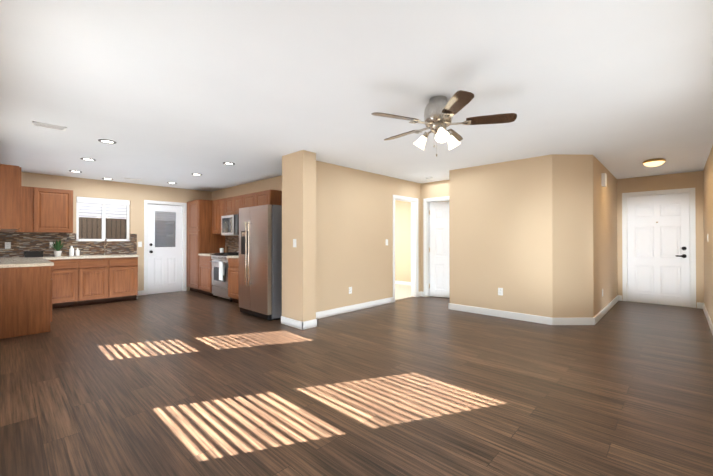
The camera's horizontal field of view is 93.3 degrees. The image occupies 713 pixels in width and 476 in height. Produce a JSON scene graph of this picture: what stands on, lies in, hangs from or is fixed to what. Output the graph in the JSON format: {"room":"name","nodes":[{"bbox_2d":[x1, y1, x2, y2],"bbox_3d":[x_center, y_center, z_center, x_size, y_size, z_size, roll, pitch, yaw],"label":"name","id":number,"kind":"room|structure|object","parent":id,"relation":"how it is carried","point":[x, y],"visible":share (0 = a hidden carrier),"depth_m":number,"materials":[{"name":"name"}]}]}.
{"room":"living room","nodes":[
{"label":"living room","id":0,"kind":"room"},
{"bbox_2d":[21,172,212,290],"bbox_3d":[-5.044,-0.002,7.206,0.200,2.520,3.780,0,-1,44],"label":"wall","id":1,"kind":"structure","parent":0,"point":[81,187],"depth_m":7.26,"materials":[{"name":"beige paint"}]},
{"bbox_2d":[5,242,10,248],"bbox_3d":[-6.121,0.130,5.911,0.008,0.116,0.072,0,-1,44],"label":"outlet","id":2,"kind":"object","parent":1,"relation":"attached to","point":[7,245],"visible":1,"depth_m":5.91,"materials":[{"name":"white plastic"}]},
{"bbox_2d":[0,164,20,231],"bbox_3d":[-4.547,-0.510,4.333,0.513,0.800,0.316,0,-1,44],"label":"upper cabinet","id":3,"kind":"object","parent":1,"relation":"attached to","point":[10,198],"visible":1,"depth_m":4.20,"materials":[{"name":"brown wood"}]},
{"bbox_2d":[16,186,72,232],"bbox_3d":[-5.692,-0.499,6.151,0.317,0.800,0.765,0,-1,44],"label":"upper cabinet","id":4,"kind":"object","parent":1,"relation":"attached to","point":[46,210],"visible":0.98,"depth_m":6.05,"materials":[{"name":"brown wood"}]},
{"bbox_2d":[0,232,136,256],"bbox_3d":[-5.520,0.123,6.554,0.008,0.437,2.139,0,-1,44],"label":"backsplash","id":5,"kind":"structure","parent":1,"relation":"attached to","point":[21,243],"depth_m":6.37,"materials":[{"name":"tile"}]},
{"bbox_2d":[76,197,129,240],"bbox_3d":[-5.226,-0.373,6.967,0.130,0.881,0.900,0,-1,44],"label":"window","id":6,"kind":"structure","parent":1,"relation":"in","point":[105,202],"depth_m":6.96,"materials":[{"name":"white plastic"}]},
{"bbox_2d":[148,204,182,293],"bbox_3d":[-4.422,0.242,7.788,0.184,2.000,0.730,0,-1,44],"label":"kitchen door","id":7,"kind":"structure","parent":1,"relation":"in","point":[164,269],"depth_m":7.77,"materials":[{"name":"white paint"}]},
{"bbox_2d":[213,162,332,311],"bbox_3d":[-2.107,-0.003,7.115,4.580,2.520,0.120,0,-1,44],"label":"wall","id":8,"kind":"structure","parent":0,"point":[324,170],"depth_m":5.30,"materials":[{"name":"beige paint"}]},
{"bbox_2d":[212,200,215,233],"bbox_3d":[-3.073,-0.479,7.735,0.381,0.780,0.317,0,-1,44],"label":"upper cabinet","id":9,"kind":"object","parent":8,"relation":"attached to","point":[214,201],"depth_m":7.68,"materials":[{"name":"brown wood"}]},
{"bbox_2d":[216,198,223,233],"bbox_3d":[-2.889,-0.480,7.559,0.381,0.780,0.317,0,-1,44],"label":"upper cabinet","id":10,"kind":"object","parent":8,"relation":"attached to","point":[220,202],"depth_m":7.49,"materials":[{"name":"brown wood"}]},
{"bbox_2d":[224,198,235,215],"bbox_3d":[-2.588,-0.677,7.274,0.448,0.390,0.317,0,-1,44],"label":"upper cabinet","id":11,"kind":"object","parent":8,"relation":"attached to","point":[227,206],"depth_m":7.22,"materials":[{"name":"brown wood"}]},
{"bbox_2d":[221,214,238,235],"bbox_3d":[-2.516,-0.265,7.115,0.756,0.425,0.441,0,-1,44],"label":"microwave","id":12,"kind":"object","parent":11,"relation":"attached to","point":[229,225],"visible":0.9,"depth_m":6.98,"materials":[{"name":"silver metal"}]},
{"bbox_2d":[225,236,238,251],"bbox_3d":[-2.225,-0.069,7.140,2.426,0.828,0.007,0,-1,44],"label":"backsplash","id":13,"kind":"structure","parent":8,"relation":"attached to","point":[232,242],"depth_m":7.72,"materials":[{"name":"tile"}]},
{"bbox_2d":[232,195,239,213],"bbox_3d":[-2.355,-0.678,7.052,0.448,0.390,0.317,0,-1,44],"label":"upper cabinet","id":14,"kind":"object","parent":8,"relation":"attached to","point":[236,199],"depth_m":6.98,"materials":[{"name":"brown wood"}]},
{"bbox_2d":[240,194,251,207],"bbox_3d":[-1.986,-0.485,6.699,0.573,0.780,0.317,0,-1,44],"label":"upper cabinet","id":15,"kind":"object","parent":8,"relation":"attached to","point":[246,199],"depth_m":6.69,"materials":[{"name":"brown wood"}]},
{"bbox_2d":[252,190,281,206],"bbox_3d":[-1.662,-0.487,6.391,0.573,0.780,0.317,0,-1,44],"label":"upper cabinet","id":16,"kind":"object","parent":8,"relation":"attached to","point":[267,197],"depth_m":6.21,"materials":[{"name":"brown wood"}]},
{"bbox_2d":[144,188,695,307],"bbox_3d":[0.682,0.181,7.017,11.005,2.149,0.890,0,0,8],"label":"door frame","id":17,"kind":"structure","parent":8,"relation":"attached to","point":[426,246],"depth_m":7.16,"materials":[{"name":"white wood"}]},
{"bbox_2d":[627,193,689,305],"bbox_3d":[5.702,0.208,6.390,0.880,2.045,0.106,0,-1,44],"label":"front door","id":18,"kind":"structure","parent":17,"relation":"in","point":[658,264],"depth_m":6.37,"materials":[{"name":"white paint"}]},
{"bbox_2d":[289,150,316,321],"bbox_3d":[-0.762,-0.018,4.764,0.310,2.520,0.230,0,-1,44],"label":"column","id":19,"kind":"structure","parent":0,"point":[302,164],"depth_m":4.67,"materials":[{"name":"beige paint"}]},
{"bbox_2d":[137,280,712,334],"bbox_3d":[-0.074,1.197,5.848,8.860,0.105,8.700,0,-1,44],"label":"baseboard","id":20,"kind":"structure","parent":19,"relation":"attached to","point":[301,325],"depth_m":5.26,"materials":[{"name":"white wood"}]},
{"bbox_2d":[333,198,344,281],"bbox_3d":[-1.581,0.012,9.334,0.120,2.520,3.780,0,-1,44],"label":"wall","id":21,"kind":"structure","parent":0,"point":[338,203],"depth_m":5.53,"materials":[{"name":"beige paint"}]},
{"bbox_2d":[0,290,712,475],"bbox_3d":[-0.022,1.280,5.902,9.300,0.060,9.290,0,-1,44],"label":"floor","id":22,"kind":"structure","parent":0,"point":[185,383],"depth_m":2.66,"materials":[{"name":"brown wood"}]},
{"bbox_2d":[0,265,53,338],"bbox_3d":[-4.503,0.805,4.490,0.702,0.872,0.617,0,-1,44],"label":"base cabinet","id":23,"kind":"object","parent":22,"relation":"on","point":[25,295],"depth_m":4.29,"materials":[{"name":"brown wood"}]},
{"bbox_2d":[0,257,51,268],"bbox_3d":[-5.158,0.352,5.104,2.528,0.040,0.598,0,-1,44],"label":"countertop","id":24,"kind":"structure","parent":23,"relation":"on","point":[5,262],"depth_m":4.52,"materials":[{"name":"beige stone"}]},
{"bbox_2d":[24,251,42,256],"bbox_3d":[-5.729,0.283,5.978,0.160,0.107,0.240,0,-1,44],"label":"radio","id":25,"kind":"object","parent":24,"relation":"on","point":[33,253],"visible":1,"depth_m":5.92,"materials":[{"name":"black plastic"}]},
{"bbox_2d":[44,258,83,308],"bbox_3d":[-5.443,0.816,6.187,0.617,0.872,0.577,0,-1,44],"label":"base cabinet","id":26,"kind":"object","parent":22,"relation":"on","point":[80,280],"depth_m":6.04,"materials":[{"name":"brown wood"}]},
{"bbox_2d":[48,254,138,257],"bbox_3d":[-5.131,0.362,6.508,0.628,0.040,1.468,0,-1,44],"label":"countertop","id":27,"kind":"structure","parent":26,"relation":"on","point":[116,255],"depth_m":6.51,"materials":[{"name":"beige stone"}]},
{"bbox_2d":[50,240,64,255],"bbox_3d":[-5.519,0.172,6.207,0.223,0.334,0.243,0,-1,44],"label":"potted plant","id":28,"kind":"object","parent":27,"relation":"on","point":[58,246],"visible":0.96,"depth_m":6.19,"materials":[{"name":"green plant"}]},
{"bbox_2d":[69,246,73,255],"bbox_3d":[-5.406,0.244,6.389,0.070,0.191,0.072,0,-1,44],"label":"soap bottle","id":29,"kind":"object","parent":27,"relation":"on","point":[71,251],"depth_m":6.36,"materials":[{"name":"white plastic"}]},
{"bbox_2d":[75,248,79,255],"bbox_3d":[-5.359,0.265,6.468,0.062,0.151,0.064,0,-1,44],"label":"soap bottle","id":30,"kind":"object","parent":27,"relation":"on","point":[77,252],"depth_m":6.45,"materials":[{"name":"white ceramic"}]},
{"bbox_2d":[104,238,110,253],"bbox_3d":[-5.055,0.186,6.855,0.205,0.315,0.128,0,-1,44],"label":"faucet","id":31,"kind":"object","parent":27,"relation":"on","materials":[{"name":"silver metal"}]},
{"bbox_2d":[84,258,115,304],"bbox_3d":[-5.137,0.818,6.508,0.617,0.872,0.590,0,-1,44],"label":"base cabinet","id":32,"kind":"object","parent":22,"relation":"on","point":[98,272],"depth_m":6.36,"materials":[{"name":"brown wood"}]},
{"bbox_2d":[112,258,137,301],"bbox_3d":[-4.837,0.820,6.823,0.617,0.872,0.561,0,-1,44],"label":"base cabinet","id":33,"kind":"object","parent":22,"relation":"on","point":[125,280],"depth_m":6.67,"materials":[{"name":"brown wood"}]},
{"bbox_2d":[187,199,224,293],"bbox_3d":[-3.595,0.198,8.019,0.765,2.130,0.617,0,-1,44],"label":"pantry cabinet","id":34,"kind":"object","parent":22,"relation":"on","point":[201,238],"visible":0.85,"depth_m":7.71,"materials":[{"name":"brown wood"}]},
{"bbox_2d":[198,253,217,296],"bbox_3d":[-3.089,0.804,7.526,0.636,0.912,0.628,0,-1,44],"label":"base cabinet","id":35,"kind":"object","parent":22,"relation":"on","point":[205,275],"visible":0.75,"depth_m":7.29,"materials":[{"name":"brown wood"}]},
{"bbox_2d":[210,251,238,301],"bbox_3d":[-2.595,0.772,7.025,0.760,0.970,0.672,0,-1,44],"label":"range","id":36,"kind":"object","parent":22,"relation":"on","point":[219,261],"visible":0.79,"depth_m":6.80,"materials":[{"name":"silver metal"}]},
{"bbox_2d":[227,255,238,302],"bbox_3d":[-1.926,0.797,6.418,1.035,0.912,0.628,0,-1,44],"label":"base cabinet","id":37,"kind":"object","parent":22,"relation":"on","point":[233,277],"visible":0.31,"depth_m":6.40,"materials":[{"name":"brown wood"}]},
{"bbox_2d":[239,205,281,320],"bbox_3d":[-1.351,0.375,5.604,0.895,1.745,0.972,0,-1,44],"label":"refrigerator","id":38,"kind":"object","parent":22,"relation":"on","point":[260,261],"visible":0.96,"depth_m":5.15,"materials":[{"name":"grey metal"}]},
{"bbox_2d":[395,284,413,300],"bbox_3d":[-0.340,1.257,8.048,3.440,0.012,3.680,0,-1,44],"label":"floor carpet","id":39,"kind":"object","parent":22,"relation":"on","point":[402,291],"visible":0.07,"depth_m":7.72,"materials":[{"name":"beige carpet"}]},
{"bbox_2d":[0,0,712,191],"bbox_3d":[-0.022,-1.290,5.918,9.300,0.200,9.290,0,-1,44],"label":"ceiling","id":40,"kind":"structure","parent":0,"point":[164,92],"depth_m":2.66,"materials":[{"name":"white paint"}]},
{"bbox_2d":[32,121,66,130],"bbox_3d":[-3.301,-1.201,3.620,0.150,0.008,0.270,0,-1,44],"label":"ceiling vent","id":41,"kind":"object","parent":40,"relation":"in","point":[45,125],"visible":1,"depth_m":3.62,"materials":[{"name":"white metal"}]},
{"bbox_2d":[80,158,95,160],"bbox_3d":[-4.073,-1.192,5.115,0.187,0.006,0.187,0,0,35],"label":"recessed light","id":42,"kind":"object","parent":40,"relation":"in","point":[87,159],"depth_m":5.11,"materials":[{"name":"grey"}]},
{"bbox_2d":[98,139,116,143],"bbox_3d":[-3.096,-1.198,4.184,0.187,0.006,0.187,0,0,5],"label":"recessed light","id":43,"kind":"object","parent":40,"relation":"in","point":[114,142],"depth_m":4.18,"materials":[{"name":"grey"}]},
{"bbox_2d":[371,90,516,155],"bbox_3d":[0.699,-0.964,2.967,1.190,0.490,1.207,0,-1,44],"label":"ceiling fan","id":44,"kind":"object","parent":40,"relation":"hanging from","point":[440,111],"visible":1,"depth_m":2.83,"materials":[{"name":"brown wood"}]},
{"bbox_2d":[643,158,665,166],"bbox_3d":[4.562,-1.145,5.163,0.268,0.100,0.268,0,-1,44],"label":"light","id":45,"kind":"object","parent":40,"relation":"attached to","point":[654,162],"visible":1,"depth_m":5.09,"materials":[{"name":"white glass"}]},
{"bbox_2d":[345,190,420,285],"bbox_3d":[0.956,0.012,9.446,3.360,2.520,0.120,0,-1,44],"label":"wall","id":46,"kind":"structure","parent":0,"point":[368,218],"depth_m":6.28,"materials":[{"name":"beige paint"}]},
{"bbox_2d":[421,180,448,291],"bbox_3d":[1.844,-0.004,6.943,1.080,2.520,0.120,0,-1,44],"label":"wall","id":47,"kind":"structure","parent":0,"point":[435,189],"depth_m":7.16,"materials":[{"name":"beige paint"}]},
{"bbox_2d":[429,202,449,297],"bbox_3d":[1.917,0.242,7.105,0.703,2.015,0.308,0,-1,44],"label":"hall door","id":48,"kind":"structure","parent":47,"relation":"in","point":[439,285],"depth_m":7.15,"materials":[{"name":"white paint"}]},
{"bbox_2d":[449,154,620,317],"bbox_3d":[3.492,-0.007,6.403,2.030,2.520,3.250,0,-1,44],"label":"wall","id":49,"kind":"structure","parent":0,"point":[540,236],"depth_m":5.13,"materials":[{"name":"beige paint"}]},
{"bbox_2d":[498,288,502,295],"bbox_3d":[2.270,0.846,5.310,0.072,0.116,0.008,0,-1,44],"label":"outlet","id":50,"kind":"object","parent":49,"relation":"attached to","point":[500,291],"visible":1,"depth_m":5.31,"materials":[{"name":"white plastic"}]},
{"bbox_2d":[601,173,606,186],"bbox_3d":[3.981,-0.934,5.412,0.052,0.200,0.150,0,-1,44],"label":"door chime","id":51,"kind":"object","parent":49,"relation":"attached to","point":[603,179],"visible":1,"depth_m":5.37,"materials":[{"name":"white plastic"}]},
{"bbox_2d":[701,146,712,322],"bbox_3d":[3.258,-0.030,2.786,0.200,2.520,9.250,0,-1,44],"label":"wall","id":52,"kind":"structure","parent":0,"point":[707,174],"depth_m":5.16,"materials":[{"name":"beige paint"}]},
{"label":"outside","id":53,"kind":"structure","parent":0,"visible":0},
{"bbox_3d":[-0.089,1.352,7.035,70.000,0.050,70.000,0,-1,44],"label":"ground","id":54,"kind":"structure","parent":53,"visible":0},
{"bbox_2d":[79,217,174,246],"bbox_3d":[-6.972,0.419,7.382,0.040,1.820,13.000,0,-1,44],"label":"fence","id":55,"kind":"object","parent":54,"relation":"on","point":[82,228],"depth_m":8.25,"materials":[{"name":"brown wood"}]},
{"bbox_2d":[79,203,174,220],"bbox_3d":[-7.302,-1.304,7.707,0.150,5.270,13.000,0,-1,44],"label":"neighbor siding","id":56,"kind":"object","parent":54,"relation":"on","point":[120,212],"depth_m":8.57,"materials":[{"name":"white"}]}
]}

